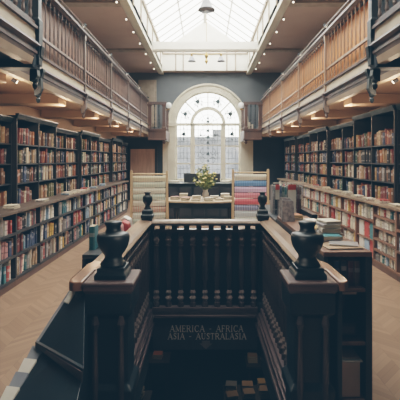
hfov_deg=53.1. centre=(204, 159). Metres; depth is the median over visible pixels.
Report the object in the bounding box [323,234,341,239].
book
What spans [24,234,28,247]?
book
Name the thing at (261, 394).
book
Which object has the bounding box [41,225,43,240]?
book
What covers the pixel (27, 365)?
postcard
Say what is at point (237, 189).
paper sheets
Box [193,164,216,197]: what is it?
flower vase
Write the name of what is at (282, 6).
trim
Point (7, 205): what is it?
book
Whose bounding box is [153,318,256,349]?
board
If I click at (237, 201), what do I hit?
paper sheets
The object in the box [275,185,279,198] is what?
sign card
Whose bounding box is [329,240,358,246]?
book
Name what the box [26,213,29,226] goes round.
book
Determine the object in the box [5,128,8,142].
book
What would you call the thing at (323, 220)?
book
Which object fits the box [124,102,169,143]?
gallery
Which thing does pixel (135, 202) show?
paper sheets
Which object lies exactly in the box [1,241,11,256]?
book
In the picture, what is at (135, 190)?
paper sheets
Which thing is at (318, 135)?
bookcase
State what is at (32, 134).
book
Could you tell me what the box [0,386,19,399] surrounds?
postcard
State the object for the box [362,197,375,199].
book
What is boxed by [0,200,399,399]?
floor
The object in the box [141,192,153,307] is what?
newel post
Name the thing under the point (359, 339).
shelf
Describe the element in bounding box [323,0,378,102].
gallery railing
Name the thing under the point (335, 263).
book
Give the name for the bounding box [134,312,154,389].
trim
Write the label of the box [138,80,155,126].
trim
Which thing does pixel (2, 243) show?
book
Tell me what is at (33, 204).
bookcase
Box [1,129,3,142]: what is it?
book
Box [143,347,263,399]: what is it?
floor
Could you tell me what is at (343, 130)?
bookcase
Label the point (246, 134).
gallery
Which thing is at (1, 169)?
book
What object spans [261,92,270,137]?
gallery railing
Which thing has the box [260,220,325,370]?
stair railing
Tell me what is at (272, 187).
book
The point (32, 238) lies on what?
book
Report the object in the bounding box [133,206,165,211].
paper sheets
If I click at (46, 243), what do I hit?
book
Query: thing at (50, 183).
book
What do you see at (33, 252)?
book
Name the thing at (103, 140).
bookcase
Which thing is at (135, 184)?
paper sheets
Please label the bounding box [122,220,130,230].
package
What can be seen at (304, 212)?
display table
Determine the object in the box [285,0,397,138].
wall
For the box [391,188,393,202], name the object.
book
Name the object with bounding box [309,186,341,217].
bookcase
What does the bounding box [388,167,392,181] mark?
book
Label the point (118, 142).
bookcase
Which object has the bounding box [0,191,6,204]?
book
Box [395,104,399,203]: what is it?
bookcase
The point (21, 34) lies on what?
balcony
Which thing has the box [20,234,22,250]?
book
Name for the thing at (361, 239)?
book
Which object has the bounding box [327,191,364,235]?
bookcase
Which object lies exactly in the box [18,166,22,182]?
book
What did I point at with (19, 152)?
book
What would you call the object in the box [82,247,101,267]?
display cabinet
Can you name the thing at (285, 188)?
book
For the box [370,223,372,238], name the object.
book
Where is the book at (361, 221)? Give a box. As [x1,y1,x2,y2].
[359,219,364,234]
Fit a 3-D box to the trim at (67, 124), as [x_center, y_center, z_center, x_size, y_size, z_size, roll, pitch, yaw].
[-3.292,-0.670,6.650,0.015,0.640,16.300,0,0,0]
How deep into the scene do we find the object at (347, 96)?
6.85 m
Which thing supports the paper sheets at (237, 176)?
hanging from the rack at (233, 172)
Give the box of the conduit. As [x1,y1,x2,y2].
[263,0,349,95]
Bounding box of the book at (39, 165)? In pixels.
[39,165,44,179]
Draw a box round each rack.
[130,170,168,227]
[231,169,268,227]
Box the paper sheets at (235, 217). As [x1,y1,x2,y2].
[235,217,255,218]
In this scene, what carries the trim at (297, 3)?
attached to the wall at (383, 1)
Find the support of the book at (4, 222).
on the bookcase at (5, 214)
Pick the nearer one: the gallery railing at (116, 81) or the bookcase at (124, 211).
the gallery railing at (116, 81)
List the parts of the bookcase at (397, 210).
panel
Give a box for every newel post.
[82,220,141,399]
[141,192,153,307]
[256,192,268,311]
[279,220,338,399]
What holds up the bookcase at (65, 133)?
on the bookcase at (66, 248)
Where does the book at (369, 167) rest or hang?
on the bookcase at (374, 121)
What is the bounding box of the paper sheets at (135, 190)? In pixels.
[133,188,164,193]
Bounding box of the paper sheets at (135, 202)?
[133,200,164,205]
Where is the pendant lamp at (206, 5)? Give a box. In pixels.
[198,0,214,12]
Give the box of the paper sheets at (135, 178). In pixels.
[133,176,164,180]
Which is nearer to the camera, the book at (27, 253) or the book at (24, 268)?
the book at (24, 268)
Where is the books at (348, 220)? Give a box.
[0,131,399,274]
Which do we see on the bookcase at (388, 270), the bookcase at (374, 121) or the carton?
the bookcase at (374, 121)
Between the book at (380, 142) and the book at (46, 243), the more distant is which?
the book at (380, 142)
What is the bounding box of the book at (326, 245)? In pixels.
[323,242,363,249]
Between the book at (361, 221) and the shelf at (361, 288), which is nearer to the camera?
the shelf at (361, 288)
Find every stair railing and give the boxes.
[93,220,151,360]
[150,219,260,311]
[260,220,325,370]
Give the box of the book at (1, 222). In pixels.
[0,221,2,236]
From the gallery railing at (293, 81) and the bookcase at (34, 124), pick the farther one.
the gallery railing at (293, 81)
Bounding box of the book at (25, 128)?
[25,128,27,143]
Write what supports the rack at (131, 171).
on the floor at (27, 308)
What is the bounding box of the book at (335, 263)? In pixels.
[328,257,338,271]
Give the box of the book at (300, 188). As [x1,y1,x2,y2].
[299,186,301,213]
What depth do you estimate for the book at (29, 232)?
5.66 m
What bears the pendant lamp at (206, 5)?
hanging from the window at (172, 56)
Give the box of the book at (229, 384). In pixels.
[225,380,236,388]
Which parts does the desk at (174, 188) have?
raised panel, raised panel, raised panel, raised panel, raised panel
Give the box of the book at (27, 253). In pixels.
[23,251,29,268]
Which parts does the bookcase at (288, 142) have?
panel, cornice, panel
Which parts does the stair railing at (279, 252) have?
rail, rail, handrail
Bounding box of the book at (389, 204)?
[388,203,399,206]
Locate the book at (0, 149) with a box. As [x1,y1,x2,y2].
[0,149,3,163]
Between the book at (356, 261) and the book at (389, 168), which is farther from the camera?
the book at (389, 168)
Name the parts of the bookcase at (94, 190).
panel, panel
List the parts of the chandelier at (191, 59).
lamp shade, lamp shade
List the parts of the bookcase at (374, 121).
panel, cornice, shelf, shelf, shelf, panel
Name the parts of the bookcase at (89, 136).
panel, cornice, panel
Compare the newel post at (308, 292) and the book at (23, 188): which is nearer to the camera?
the newel post at (308, 292)
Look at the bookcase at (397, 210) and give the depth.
5.43 m
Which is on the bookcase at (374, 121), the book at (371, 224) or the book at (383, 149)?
the book at (383, 149)
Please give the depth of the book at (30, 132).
6.30 m
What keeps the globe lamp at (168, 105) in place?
attached to the gallery at (163, 134)
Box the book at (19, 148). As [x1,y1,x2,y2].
[18,147,23,162]
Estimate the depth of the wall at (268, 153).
16.47 m
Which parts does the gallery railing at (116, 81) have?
post, panel, handrail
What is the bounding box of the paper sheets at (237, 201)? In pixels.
[235,199,258,203]
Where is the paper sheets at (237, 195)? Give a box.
[235,193,265,197]
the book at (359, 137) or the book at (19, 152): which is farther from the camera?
the book at (359, 137)
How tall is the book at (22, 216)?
0.182 m
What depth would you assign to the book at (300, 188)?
5.03 m
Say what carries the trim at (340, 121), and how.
attached to the wall at (383, 1)
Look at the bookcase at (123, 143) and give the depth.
14.38 m
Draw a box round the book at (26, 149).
[24,147,28,162]
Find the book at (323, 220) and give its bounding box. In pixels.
[316,218,340,223]
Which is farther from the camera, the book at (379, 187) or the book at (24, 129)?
the book at (379, 187)
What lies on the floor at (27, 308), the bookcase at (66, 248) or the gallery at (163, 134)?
the bookcase at (66, 248)
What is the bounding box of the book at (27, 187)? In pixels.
[27,187,28,201]
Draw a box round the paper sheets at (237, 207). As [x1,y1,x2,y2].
[235,205,258,210]
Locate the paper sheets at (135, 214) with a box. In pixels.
[133,212,165,217]
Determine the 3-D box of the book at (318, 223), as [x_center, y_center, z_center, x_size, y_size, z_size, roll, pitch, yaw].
[0.990,0.520,3.220,0.140,0.030,0.180,0,0,-6]
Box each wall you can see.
[12,0,124,179]
[125,73,284,137]
[125,138,284,199]
[135,347,148,399]
[149,342,260,346]
[261,347,276,399]
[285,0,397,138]
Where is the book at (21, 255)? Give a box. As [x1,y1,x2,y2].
[17,254,22,272]
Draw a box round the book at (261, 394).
[258,389,268,396]
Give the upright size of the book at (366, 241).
0.250 m
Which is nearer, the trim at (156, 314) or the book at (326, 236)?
the book at (326, 236)
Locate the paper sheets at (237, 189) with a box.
[235,187,265,191]
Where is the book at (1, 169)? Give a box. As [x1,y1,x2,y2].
[0,168,2,184]
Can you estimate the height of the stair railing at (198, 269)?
0.988 m
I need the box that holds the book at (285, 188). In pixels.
[284,186,286,196]
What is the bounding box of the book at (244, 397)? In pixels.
[243,394,254,398]
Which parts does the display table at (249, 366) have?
leg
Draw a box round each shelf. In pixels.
[342,334,364,344]
[342,392,364,399]
[345,285,364,291]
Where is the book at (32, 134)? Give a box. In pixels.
[31,132,33,144]
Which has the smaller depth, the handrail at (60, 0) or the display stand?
the display stand
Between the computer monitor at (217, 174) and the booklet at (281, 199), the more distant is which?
the computer monitor at (217, 174)
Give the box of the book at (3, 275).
[1,266,5,283]
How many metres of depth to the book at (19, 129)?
5.94 m
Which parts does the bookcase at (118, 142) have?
panel, cornice, panel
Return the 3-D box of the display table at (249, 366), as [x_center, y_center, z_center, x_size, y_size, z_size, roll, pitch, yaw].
[0.960,3.910,7.100,0.480,0.680,0.400,0,0,0]
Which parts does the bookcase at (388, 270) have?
panel, panel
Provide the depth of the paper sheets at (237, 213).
7.98 m
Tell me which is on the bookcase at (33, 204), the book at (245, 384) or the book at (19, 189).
the book at (19, 189)
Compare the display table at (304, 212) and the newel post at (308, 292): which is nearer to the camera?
the newel post at (308, 292)
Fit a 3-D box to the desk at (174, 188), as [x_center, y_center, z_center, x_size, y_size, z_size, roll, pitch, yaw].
[-0.150,1.140,11.175,2.020,1.020,0.750,0,0,0]
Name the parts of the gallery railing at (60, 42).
panel, rail, handrail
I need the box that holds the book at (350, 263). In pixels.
[342,257,353,285]
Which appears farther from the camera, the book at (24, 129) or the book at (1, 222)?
the book at (24, 129)
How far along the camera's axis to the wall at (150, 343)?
9.10 m
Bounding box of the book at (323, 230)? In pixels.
[318,226,340,232]
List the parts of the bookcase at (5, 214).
panel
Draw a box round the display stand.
[14,291,88,399]
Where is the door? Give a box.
[127,146,157,199]
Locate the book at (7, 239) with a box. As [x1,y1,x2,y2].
[2,238,12,254]
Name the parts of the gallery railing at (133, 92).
post, handrail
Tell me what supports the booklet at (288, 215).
on the bookcase at (359, 306)
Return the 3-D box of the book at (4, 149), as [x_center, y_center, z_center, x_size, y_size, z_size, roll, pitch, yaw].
[-2.886,-0.054,5.649,0.142,0.209,0.066,0,0,0]
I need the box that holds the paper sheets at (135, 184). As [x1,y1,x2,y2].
[133,182,164,187]
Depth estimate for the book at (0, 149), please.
5.58 m
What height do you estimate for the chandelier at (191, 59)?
2.150 m
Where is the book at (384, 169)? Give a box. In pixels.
[383,168,385,180]
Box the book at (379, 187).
[378,186,385,198]
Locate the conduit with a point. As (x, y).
(348, 0)
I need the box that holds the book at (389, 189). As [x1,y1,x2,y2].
[388,188,390,201]
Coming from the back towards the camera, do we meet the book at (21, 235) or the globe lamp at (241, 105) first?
the globe lamp at (241, 105)
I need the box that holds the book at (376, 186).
[375,185,383,198]
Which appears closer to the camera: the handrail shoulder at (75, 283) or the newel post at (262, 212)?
the handrail shoulder at (75, 283)
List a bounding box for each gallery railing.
[31,0,86,102]
[79,33,112,118]
[107,61,129,127]
[124,78,141,133]
[139,92,148,137]
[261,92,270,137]
[268,78,285,133]
[280,61,302,127]
[297,33,330,118]
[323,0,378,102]
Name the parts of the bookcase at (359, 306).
panel, panel, panel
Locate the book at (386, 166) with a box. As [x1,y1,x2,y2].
[386,166,393,181]
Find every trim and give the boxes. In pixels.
[0,106,115,138]
[58,0,145,51]
[119,0,163,74]
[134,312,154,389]
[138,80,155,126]
[153,312,256,317]
[246,0,290,74]
[255,312,285,399]
[264,0,351,51]
[294,106,386,136]
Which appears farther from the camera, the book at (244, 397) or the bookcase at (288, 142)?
the bookcase at (288, 142)
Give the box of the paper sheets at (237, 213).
[235,211,256,216]
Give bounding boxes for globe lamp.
[166,102,171,109]
[238,102,243,109]
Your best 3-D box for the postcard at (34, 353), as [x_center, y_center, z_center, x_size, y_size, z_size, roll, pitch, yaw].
[-0.840,0.952,1.969,0.066,0.042,0.065,0,0,11]
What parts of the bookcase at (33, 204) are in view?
panel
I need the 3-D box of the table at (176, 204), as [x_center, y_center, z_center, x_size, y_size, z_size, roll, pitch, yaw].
[-0.040,1.260,8.950,2.120,0.780,1.240,0,0,0]
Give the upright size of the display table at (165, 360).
0.750 m
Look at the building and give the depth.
24.00 m
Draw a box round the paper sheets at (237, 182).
[235,180,265,185]
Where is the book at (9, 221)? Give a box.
[8,220,11,233]
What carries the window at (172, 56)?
attached to the ceiling
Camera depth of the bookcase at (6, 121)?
5.78 m
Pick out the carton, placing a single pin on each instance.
(351, 360)
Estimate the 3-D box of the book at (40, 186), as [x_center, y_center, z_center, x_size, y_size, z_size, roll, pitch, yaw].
[-2.847,0.538,6.828,0.144,0.223,0.064,0,0,0]
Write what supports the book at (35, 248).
on the bookcase at (33, 204)
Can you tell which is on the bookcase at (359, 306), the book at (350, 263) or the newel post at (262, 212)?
the book at (350, 263)
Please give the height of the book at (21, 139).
0.242 m
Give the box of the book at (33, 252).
[31,251,34,264]
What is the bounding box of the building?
[177,130,238,178]
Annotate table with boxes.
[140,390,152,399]
[146,352,170,399]
[165,196,248,227]
[223,385,269,399]
[244,356,261,380]
[257,205,316,222]
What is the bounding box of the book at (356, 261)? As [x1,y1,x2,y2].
[349,257,359,285]
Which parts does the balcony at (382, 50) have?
corner post, moulding, rail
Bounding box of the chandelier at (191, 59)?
[188,13,224,63]
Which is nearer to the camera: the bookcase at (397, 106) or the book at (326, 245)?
the book at (326, 245)
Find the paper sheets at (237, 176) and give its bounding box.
[235,174,265,179]
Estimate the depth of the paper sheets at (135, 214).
7.98 m
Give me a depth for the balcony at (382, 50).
3.87 m
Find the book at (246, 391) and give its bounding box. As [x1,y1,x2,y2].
[242,388,254,395]
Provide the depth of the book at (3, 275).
4.92 m
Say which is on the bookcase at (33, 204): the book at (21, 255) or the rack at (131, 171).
the book at (21, 255)
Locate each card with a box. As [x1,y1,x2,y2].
[64,291,74,303]
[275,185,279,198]
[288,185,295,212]
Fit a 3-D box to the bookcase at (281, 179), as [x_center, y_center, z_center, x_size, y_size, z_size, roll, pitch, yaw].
[2.925,1.150,13.600,0.710,1.000,1.400,0,0,0]
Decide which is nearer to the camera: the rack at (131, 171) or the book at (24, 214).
the book at (24, 214)
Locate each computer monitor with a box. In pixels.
[184,173,197,182]
[208,173,219,182]
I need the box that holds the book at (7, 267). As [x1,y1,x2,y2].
[6,266,9,281]
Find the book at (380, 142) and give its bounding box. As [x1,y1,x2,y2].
[379,131,381,144]
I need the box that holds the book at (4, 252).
[3,242,5,258]
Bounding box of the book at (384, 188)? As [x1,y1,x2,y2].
[383,187,385,198]
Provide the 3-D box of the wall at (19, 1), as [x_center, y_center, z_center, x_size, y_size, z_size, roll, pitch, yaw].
[-3.400,-0.925,7.600,0.200,5.750,18.200,0,0,0]
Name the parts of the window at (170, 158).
frame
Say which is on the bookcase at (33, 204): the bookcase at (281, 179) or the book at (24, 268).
the book at (24, 268)
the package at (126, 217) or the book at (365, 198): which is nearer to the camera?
the package at (126, 217)
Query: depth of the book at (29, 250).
5.67 m
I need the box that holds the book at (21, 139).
[20,128,22,143]
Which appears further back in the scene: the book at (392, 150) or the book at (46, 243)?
the book at (46, 243)
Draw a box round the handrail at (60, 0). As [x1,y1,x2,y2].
[60,0,146,95]
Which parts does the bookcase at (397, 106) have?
panel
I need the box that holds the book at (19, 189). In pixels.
[18,188,20,203]
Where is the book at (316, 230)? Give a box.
[315,229,342,238]
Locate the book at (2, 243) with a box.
[1,242,3,259]
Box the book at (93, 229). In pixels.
[89,224,97,249]
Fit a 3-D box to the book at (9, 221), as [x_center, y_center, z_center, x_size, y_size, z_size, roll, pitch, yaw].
[-2.537,0.852,5.102,0.142,0.167,0.032,0,0,0]
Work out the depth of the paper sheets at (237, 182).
7.98 m
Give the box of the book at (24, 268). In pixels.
[23,255,25,269]
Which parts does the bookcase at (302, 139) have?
panel, cornice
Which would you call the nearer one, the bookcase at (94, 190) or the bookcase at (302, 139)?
the bookcase at (94, 190)
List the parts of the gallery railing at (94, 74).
post, panel, rail, handrail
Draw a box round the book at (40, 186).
[39,185,42,197]
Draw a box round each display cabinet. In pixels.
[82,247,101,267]
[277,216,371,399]
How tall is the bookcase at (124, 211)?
1.000 m
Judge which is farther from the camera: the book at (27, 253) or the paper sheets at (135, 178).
the paper sheets at (135, 178)
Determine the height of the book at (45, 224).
0.235 m
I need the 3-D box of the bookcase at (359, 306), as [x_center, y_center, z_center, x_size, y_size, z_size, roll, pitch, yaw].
[0.965,1.135,3.575,0.330,1.030,1.750,0,0,0]
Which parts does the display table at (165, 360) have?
leg, leg, leg, leg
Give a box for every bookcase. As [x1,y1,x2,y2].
[0,114,13,203]
[0,199,59,285]
[0,210,18,295]
[7,113,57,203]
[39,192,86,257]
[56,127,79,191]
[76,187,104,239]
[78,130,99,188]
[97,183,118,227]
[99,137,110,182]
[106,180,128,217]
[110,138,122,181]
[122,142,127,177]
[277,178,290,184]
[283,137,296,180]
[285,180,305,184]
[295,183,311,210]
[296,133,308,181]
[308,126,329,186]
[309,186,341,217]
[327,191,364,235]
[328,121,352,190]
[352,105,396,202]
[354,198,399,279]
[394,208,399,281]
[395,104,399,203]
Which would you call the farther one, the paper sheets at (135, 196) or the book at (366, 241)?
the paper sheets at (135, 196)
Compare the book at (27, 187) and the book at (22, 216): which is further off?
the book at (27, 187)
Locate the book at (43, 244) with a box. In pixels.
[41,243,44,258]
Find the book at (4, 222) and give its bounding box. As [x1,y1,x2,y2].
[3,221,6,235]
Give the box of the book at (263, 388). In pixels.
[259,385,268,393]
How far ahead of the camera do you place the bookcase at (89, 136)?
9.64 m
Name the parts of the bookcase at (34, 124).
panel, shelf, shelf, shelf, cornice, panel, shelf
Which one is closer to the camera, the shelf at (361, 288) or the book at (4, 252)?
the shelf at (361, 288)
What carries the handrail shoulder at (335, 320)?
attached to the stair railing at (279, 252)
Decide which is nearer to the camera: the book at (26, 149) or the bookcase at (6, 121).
the bookcase at (6, 121)
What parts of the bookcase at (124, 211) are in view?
panel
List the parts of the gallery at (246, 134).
handrail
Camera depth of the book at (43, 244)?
6.18 m
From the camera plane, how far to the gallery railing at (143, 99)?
13.52 m
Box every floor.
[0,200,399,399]
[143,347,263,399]
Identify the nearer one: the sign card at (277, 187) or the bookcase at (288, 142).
the sign card at (277, 187)
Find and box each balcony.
[0,0,44,89]
[365,0,399,89]
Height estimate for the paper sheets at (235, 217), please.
0.110 m
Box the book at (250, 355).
[247,352,256,358]
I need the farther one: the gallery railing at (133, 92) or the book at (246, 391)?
the gallery railing at (133, 92)
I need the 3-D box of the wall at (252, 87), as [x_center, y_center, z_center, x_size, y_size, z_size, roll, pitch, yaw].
[0.000,-1.075,16.650,6.600,5.450,0.300,0,0,0]
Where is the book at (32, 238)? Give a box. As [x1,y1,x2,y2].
[31,232,33,245]
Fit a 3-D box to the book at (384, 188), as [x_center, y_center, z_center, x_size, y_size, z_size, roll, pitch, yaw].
[2.920,0.540,6.381,0.141,0.220,0.099,0,0,0]
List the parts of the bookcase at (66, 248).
panel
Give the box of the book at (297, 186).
[297,186,298,213]
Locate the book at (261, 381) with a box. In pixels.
[257,378,265,384]
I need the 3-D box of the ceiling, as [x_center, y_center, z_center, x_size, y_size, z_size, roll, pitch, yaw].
[0.000,-3.700,7.500,6.600,0.200,18.000,0,0,0]
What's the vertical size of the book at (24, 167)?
0.245 m
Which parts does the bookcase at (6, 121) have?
cornice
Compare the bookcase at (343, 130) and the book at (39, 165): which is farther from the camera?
the bookcase at (343, 130)
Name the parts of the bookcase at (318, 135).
panel, cornice, panel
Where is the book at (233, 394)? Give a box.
[226,390,238,398]
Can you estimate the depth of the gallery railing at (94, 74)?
7.68 m
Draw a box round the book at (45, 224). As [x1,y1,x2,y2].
[43,223,46,238]
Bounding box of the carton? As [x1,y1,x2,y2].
[342,345,362,396]
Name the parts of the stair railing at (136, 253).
handrail, rail, rail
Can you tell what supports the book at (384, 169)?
on the bookcase at (374, 121)
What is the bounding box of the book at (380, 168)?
[379,167,381,180]
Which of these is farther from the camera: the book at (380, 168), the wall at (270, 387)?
the book at (380, 168)
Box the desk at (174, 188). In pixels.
[164,182,234,218]
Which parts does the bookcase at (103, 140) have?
cornice, panel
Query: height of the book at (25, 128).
0.249 m
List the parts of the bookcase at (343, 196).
panel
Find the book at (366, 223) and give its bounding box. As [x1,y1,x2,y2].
[364,221,370,237]
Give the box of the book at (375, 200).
[375,200,389,202]
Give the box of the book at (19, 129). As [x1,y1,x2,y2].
[18,128,20,143]
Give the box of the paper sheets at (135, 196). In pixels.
[133,194,164,199]
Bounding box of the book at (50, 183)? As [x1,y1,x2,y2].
[44,182,51,195]
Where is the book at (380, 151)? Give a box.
[379,149,382,162]
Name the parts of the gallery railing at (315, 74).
handrail, rail, panel, post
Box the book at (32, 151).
[31,150,34,162]
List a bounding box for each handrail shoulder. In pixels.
[69,260,102,381]
[318,260,347,399]
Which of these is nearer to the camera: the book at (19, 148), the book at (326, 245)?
the book at (326, 245)
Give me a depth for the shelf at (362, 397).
2.72 m
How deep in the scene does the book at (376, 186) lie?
6.66 m
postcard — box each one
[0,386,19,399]
[9,371,28,387]
[18,358,36,372]
[27,346,41,359]
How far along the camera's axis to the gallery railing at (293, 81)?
9.62 m
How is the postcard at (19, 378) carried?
attached to the display stand
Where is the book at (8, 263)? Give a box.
[2,260,10,279]
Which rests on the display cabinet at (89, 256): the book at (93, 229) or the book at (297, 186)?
the book at (93, 229)
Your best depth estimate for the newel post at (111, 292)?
2.15 m
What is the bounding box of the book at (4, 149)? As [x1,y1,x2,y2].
[4,149,5,163]
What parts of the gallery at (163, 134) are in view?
handrail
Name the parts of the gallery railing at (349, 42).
handrail, rail, panel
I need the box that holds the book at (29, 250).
[29,250,30,267]
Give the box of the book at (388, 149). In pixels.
[387,148,393,162]
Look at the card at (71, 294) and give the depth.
2.18 m
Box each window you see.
[130,0,279,70]
[163,83,252,198]
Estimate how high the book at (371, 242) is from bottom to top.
0.250 m
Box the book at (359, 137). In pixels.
[358,136,360,146]
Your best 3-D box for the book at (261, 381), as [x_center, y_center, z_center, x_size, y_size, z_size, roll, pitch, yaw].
[0.897,3.411,6.150,0.170,0.036,0.150,0,0,0]
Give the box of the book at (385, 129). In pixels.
[385,129,393,144]
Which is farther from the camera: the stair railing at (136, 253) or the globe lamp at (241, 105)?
the globe lamp at (241, 105)
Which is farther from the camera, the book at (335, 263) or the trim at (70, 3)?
the trim at (70, 3)
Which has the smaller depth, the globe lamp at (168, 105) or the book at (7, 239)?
the book at (7, 239)
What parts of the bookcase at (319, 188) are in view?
panel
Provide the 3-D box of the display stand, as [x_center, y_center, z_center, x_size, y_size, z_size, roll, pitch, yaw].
[-0.715,1.172,1.743,0.429,0.956,1.044,0,0,0]
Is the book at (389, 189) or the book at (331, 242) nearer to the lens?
the book at (331, 242)
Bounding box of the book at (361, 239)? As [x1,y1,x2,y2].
[359,235,363,246]
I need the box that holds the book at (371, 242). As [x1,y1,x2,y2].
[370,240,372,256]
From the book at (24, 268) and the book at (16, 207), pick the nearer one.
the book at (16, 207)
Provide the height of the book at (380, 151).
0.220 m
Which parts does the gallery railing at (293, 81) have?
handrail, panel, post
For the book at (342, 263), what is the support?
on the bookcase at (359, 306)
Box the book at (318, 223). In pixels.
[316,221,340,227]
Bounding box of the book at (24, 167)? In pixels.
[23,166,25,181]
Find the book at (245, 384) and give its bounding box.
[241,381,252,387]
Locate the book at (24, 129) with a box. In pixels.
[23,128,25,143]
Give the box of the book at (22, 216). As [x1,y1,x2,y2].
[17,215,23,227]
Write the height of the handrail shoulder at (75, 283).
1.004 m
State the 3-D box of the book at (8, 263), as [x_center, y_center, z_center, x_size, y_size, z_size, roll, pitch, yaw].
[-2.553,1.396,5.094,0.146,0.258,0.042,0,0,0]
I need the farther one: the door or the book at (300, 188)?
the door
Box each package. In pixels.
[119,215,132,225]
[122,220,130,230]
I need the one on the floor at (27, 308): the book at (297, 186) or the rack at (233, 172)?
the rack at (233, 172)
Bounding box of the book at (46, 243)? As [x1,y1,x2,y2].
[45,241,47,256]
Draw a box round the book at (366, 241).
[364,237,369,250]
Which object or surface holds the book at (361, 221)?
on the display shelf
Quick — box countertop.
[165,182,234,183]
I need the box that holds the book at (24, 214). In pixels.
[17,213,25,227]
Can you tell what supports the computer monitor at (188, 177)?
on the desk at (174, 188)
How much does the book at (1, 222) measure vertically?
0.192 m
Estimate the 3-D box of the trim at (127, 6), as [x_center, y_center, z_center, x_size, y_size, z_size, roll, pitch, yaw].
[-1.810,-3.560,9.240,0.220,0.120,14.480,0,0,0]
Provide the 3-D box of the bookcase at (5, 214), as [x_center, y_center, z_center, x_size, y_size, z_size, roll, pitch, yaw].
[-2.850,1.150,4.450,0.860,1.000,1.500,0,0,0]
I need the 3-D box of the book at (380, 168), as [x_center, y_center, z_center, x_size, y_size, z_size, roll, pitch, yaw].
[2.916,0.224,6.507,0.143,0.231,0.077,0,0,0]
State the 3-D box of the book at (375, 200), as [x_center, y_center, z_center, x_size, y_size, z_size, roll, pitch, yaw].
[2.700,0.635,6.100,0.150,0.028,0.200,0,0,0]
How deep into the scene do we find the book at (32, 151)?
6.43 m
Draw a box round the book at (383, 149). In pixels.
[382,148,386,162]
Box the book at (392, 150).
[391,149,393,162]
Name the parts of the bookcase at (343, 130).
panel, cornice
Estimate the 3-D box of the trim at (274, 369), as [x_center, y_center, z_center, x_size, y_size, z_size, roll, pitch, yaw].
[0.660,1.712,2.760,0.240,0.155,3.320,0,0,0]
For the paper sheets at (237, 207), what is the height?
0.110 m
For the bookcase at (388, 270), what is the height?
1.000 m
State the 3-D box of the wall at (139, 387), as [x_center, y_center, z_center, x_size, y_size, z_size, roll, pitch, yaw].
[-0.660,2.110,2.760,0.080,0.320,3.320,0,0,0]
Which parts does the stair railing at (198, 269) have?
rail, rail, handrail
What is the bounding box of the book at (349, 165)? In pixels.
[348,164,352,176]
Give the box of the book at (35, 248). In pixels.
[32,247,36,263]
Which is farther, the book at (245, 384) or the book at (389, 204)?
the book at (245, 384)
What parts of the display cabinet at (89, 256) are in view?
panel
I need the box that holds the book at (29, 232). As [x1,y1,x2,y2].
[22,230,31,245]
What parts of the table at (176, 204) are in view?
leg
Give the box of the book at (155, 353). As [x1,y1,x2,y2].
[152,351,162,356]
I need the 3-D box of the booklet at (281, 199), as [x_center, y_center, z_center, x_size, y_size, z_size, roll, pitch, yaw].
[0.874,0.514,4.335,0.136,0.209,0.051,0,0,-9]
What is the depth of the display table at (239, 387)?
5.99 m
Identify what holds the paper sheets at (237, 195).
hanging from the rack at (233, 172)
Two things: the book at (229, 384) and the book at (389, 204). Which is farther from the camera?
the book at (229, 384)
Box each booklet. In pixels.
[280,198,290,217]
[282,201,294,221]
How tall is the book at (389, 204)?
0.028 m
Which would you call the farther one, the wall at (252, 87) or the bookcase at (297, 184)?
the wall at (252, 87)
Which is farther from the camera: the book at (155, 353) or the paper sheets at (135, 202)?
the paper sheets at (135, 202)
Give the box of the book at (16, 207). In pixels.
[2,206,19,208]
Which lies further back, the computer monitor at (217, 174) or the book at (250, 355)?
the computer monitor at (217, 174)
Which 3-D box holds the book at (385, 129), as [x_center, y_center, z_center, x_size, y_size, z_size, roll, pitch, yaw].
[2.924,-0.368,6.327,0.143,0.256,0.064,0,0,0]
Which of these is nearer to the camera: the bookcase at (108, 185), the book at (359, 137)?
the book at (359, 137)
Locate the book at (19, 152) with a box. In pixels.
[18,151,21,162]
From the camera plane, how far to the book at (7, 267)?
5.01 m
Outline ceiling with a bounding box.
[65,0,344,72]
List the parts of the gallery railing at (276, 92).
handrail, post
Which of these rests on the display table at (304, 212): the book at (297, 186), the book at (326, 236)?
the book at (297, 186)
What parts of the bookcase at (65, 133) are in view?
cornice, panel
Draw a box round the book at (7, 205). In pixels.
[3,204,19,206]
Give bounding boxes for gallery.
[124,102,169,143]
[240,102,285,143]
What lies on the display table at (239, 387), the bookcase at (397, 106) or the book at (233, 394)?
the book at (233, 394)
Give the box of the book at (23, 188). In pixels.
[18,186,26,201]
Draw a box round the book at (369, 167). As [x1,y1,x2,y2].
[368,166,370,179]
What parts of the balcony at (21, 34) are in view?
moulding, rail, corner post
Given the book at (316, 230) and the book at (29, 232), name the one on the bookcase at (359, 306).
the book at (316, 230)
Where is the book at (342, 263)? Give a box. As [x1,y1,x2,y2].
[335,257,346,278]
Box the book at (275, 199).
[275,199,276,213]
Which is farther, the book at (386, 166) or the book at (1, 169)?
the book at (386, 166)
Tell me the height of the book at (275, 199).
0.350 m
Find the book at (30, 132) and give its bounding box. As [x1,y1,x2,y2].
[29,131,31,144]
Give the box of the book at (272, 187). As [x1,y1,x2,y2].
[270,185,274,213]

